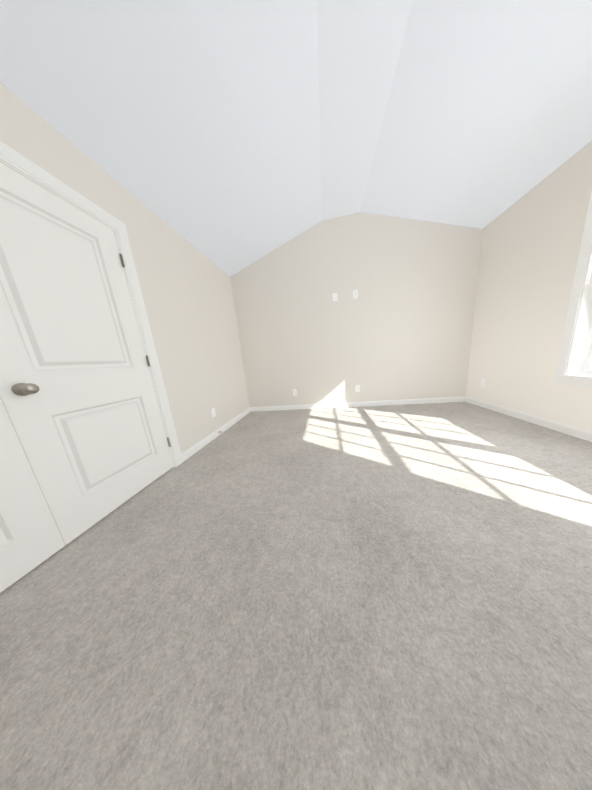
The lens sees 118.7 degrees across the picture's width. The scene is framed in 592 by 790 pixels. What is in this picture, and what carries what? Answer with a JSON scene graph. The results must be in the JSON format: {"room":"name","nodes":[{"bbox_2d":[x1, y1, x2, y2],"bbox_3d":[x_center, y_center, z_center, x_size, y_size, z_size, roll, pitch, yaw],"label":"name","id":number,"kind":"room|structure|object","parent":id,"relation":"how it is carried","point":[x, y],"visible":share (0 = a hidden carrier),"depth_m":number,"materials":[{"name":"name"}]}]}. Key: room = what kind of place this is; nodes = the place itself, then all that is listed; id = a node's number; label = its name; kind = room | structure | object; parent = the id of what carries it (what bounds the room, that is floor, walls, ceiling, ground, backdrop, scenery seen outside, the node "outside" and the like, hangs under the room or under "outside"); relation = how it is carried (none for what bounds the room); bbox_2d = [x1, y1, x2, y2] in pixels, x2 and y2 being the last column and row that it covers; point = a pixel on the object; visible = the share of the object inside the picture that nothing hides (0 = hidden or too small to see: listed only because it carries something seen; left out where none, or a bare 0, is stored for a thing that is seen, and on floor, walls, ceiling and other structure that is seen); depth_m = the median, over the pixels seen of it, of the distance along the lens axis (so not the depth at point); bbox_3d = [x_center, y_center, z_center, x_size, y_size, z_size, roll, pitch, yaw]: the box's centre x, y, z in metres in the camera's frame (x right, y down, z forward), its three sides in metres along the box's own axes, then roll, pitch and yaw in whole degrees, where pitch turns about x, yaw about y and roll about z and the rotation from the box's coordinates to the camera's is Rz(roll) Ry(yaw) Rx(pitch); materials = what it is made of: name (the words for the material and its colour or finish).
{"room":"empty bedroom","nodes":[
{"label":"empty bedroom","id":0,"kind":"room"},
{"bbox_2d":[0,82,249,453],"bbox_3d":[-1.526,-0.327,0.840,0.200,2.460,5.495,-3,12,10],"label":"wall","id":1,"kind":"structure","parent":0,"point":[186,289],"depth_m":1.83,"materials":[{"name":"beige paint"}]},
{"bbox_2d":[0,398,64,592],"bbox_3d":[-1.462,-0.039,0.437,0.108,2.016,0.762,-3,12,10],"label":"closet door","id":2,"kind":"structure","parent":1,"relation":"in","point":[30,538],"depth_m":0.87,"materials":[{"name":"white wood"}]},
{"bbox_2d":[0,162,173,544],"bbox_3d":[-1.343,-0.200,1.176,0.108,2.016,0.762,-3,12,10],"label":"closet door","id":3,"kind":"structure","parent":1,"relation":"in","point":[78,398],"depth_m":1.08,"materials":[{"name":"white wood"}]},
{"bbox_2d":[0,141,182,466],"bbox_3d":[-1.477,-0.156,0.811,0.146,2.128,1.704,-3,12,10],"label":"trim","id":4,"kind":"structure","parent":1,"relation":"attached to","point":[14,160],"depth_m":1.40,"materials":[{"name":"white wood"}]},
{"bbox_2d":[211,408,215,417],"bbox_3d":[-1.118,0.239,2.377,0.008,0.115,0.070,-3,12,10],"label":"electrical outlet","id":5,"kind":"object","parent":1,"relation":"attached to","point":[213,412],"visible":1,"depth_m":2.37,"materials":[{"name":"white plastic"}]},
{"bbox_2d":[182,408,250,461],"bbox_3d":[-1.052,0.476,2.656,0.014,0.085,1.730,-3,12,10],"label":"baseboard","id":6,"kind":"structure","parent":1,"relation":"attached to","point":[188,453],"depth_m":2.29,"materials":[{"name":"white wood"}]},
{"bbox_2d":[0,402,591,789],"bbox_3d":[0.198,0.834,0.816,4.860,0.120,5.495,-3,12,10],"label":"floor","id":7,"kind":"structure","parent":0,"point":[390,597],"depth_m":0.64,"materials":[{"name":"carpet"}]},
{"bbox_2d":[0,0,591,276],"bbox_3d":[0.267,-1.958,0.144,4.160,0.830,5.395,-3,12,10],"label":"ceiling","id":8,"kind":"structure","parent":0,"point":[230,138],"depth_m":1.27,"materials":[{"name":"white paint"}]},
{"bbox_2d":[230,212,481,406],"bbox_3d":[0.797,-1.367,2.982,4.160,3.205,0.200,-3,12,10],"label":"wall","id":9,"kind":"structure","parent":0,"point":[400,327],"depth_m":2.85,"materials":[{"name":"beige paint"}]},
{"bbox_2d":[333,293,336,300],"bbox_3d":[0.635,-1.594,2.851,0.070,0.115,0.008,-3,12,10],"label":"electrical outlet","id":10,"kind":"object","parent":9,"relation":"attached to","point":[334,296],"visible":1,"depth_m":2.85,"materials":[{"name":"white plastic"}]},
{"bbox_2d":[353,290,357,298],"bbox_3d":[0.948,-1.607,2.795,0.070,0.115,0.014,-3,12,10],"label":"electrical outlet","id":11,"kind":"object","parent":9,"relation":"attached to","point":[355,293],"visible":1,"depth_m":2.80,"materials":[{"name":"white plastic"}]},
{"bbox_2d":[250,396,464,411],"bbox_3d":[0.908,0.179,3.192,3.720,0.085,0.014,-3,12,10],"label":"baseboard","id":12,"kind":"structure","parent":9,"relation":"attached to","point":[446,399],"depth_m":3.14,"materials":[{"name":"white wood"}]},
{"bbox_2d":[466,141,591,431],"bbox_3d":[2.369,-0.564,0.162,0.200,2.460,5.495,-3,12,10],"label":"wall","id":13,"kind":"structure","parent":0,"point":[531,240],"depth_m":1.88,"materials":[{"name":"beige paint"}]},
{"bbox_2d":[480,379,485,386],"bbox_3d":[2.699,-0.175,2.533,0.008,0.115,0.070,-3,12,10],"label":"electrical outlet","id":14,"kind":"object","parent":13,"relation":"attached to","point":[482,382],"visible":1,"depth_m":2.52,"materials":[{"name":"white plastic"}]},
{"bbox_2d":[464,396,591,441],"bbox_3d":[2.375,0.601,0.415,0.014,0.085,5.095,-3,12,10],"label":"baseboard","id":15,"kind":"structure","parent":13,"relation":"attached to","point":[583,434],"depth_m":1.89,"materials":[{"name":"white wood"}]},
{"bbox_2d":[554,191,591,387],"bbox_3d":[2.398,-0.763,0.580,0.206,1.754,2.022,-3,12,10],"label":"window","id":16,"kind":"structure","parent":13,"relation":"in","point":[586,367],"depth_m":1.56,"materials":[{"name":"glass"}]}
]}

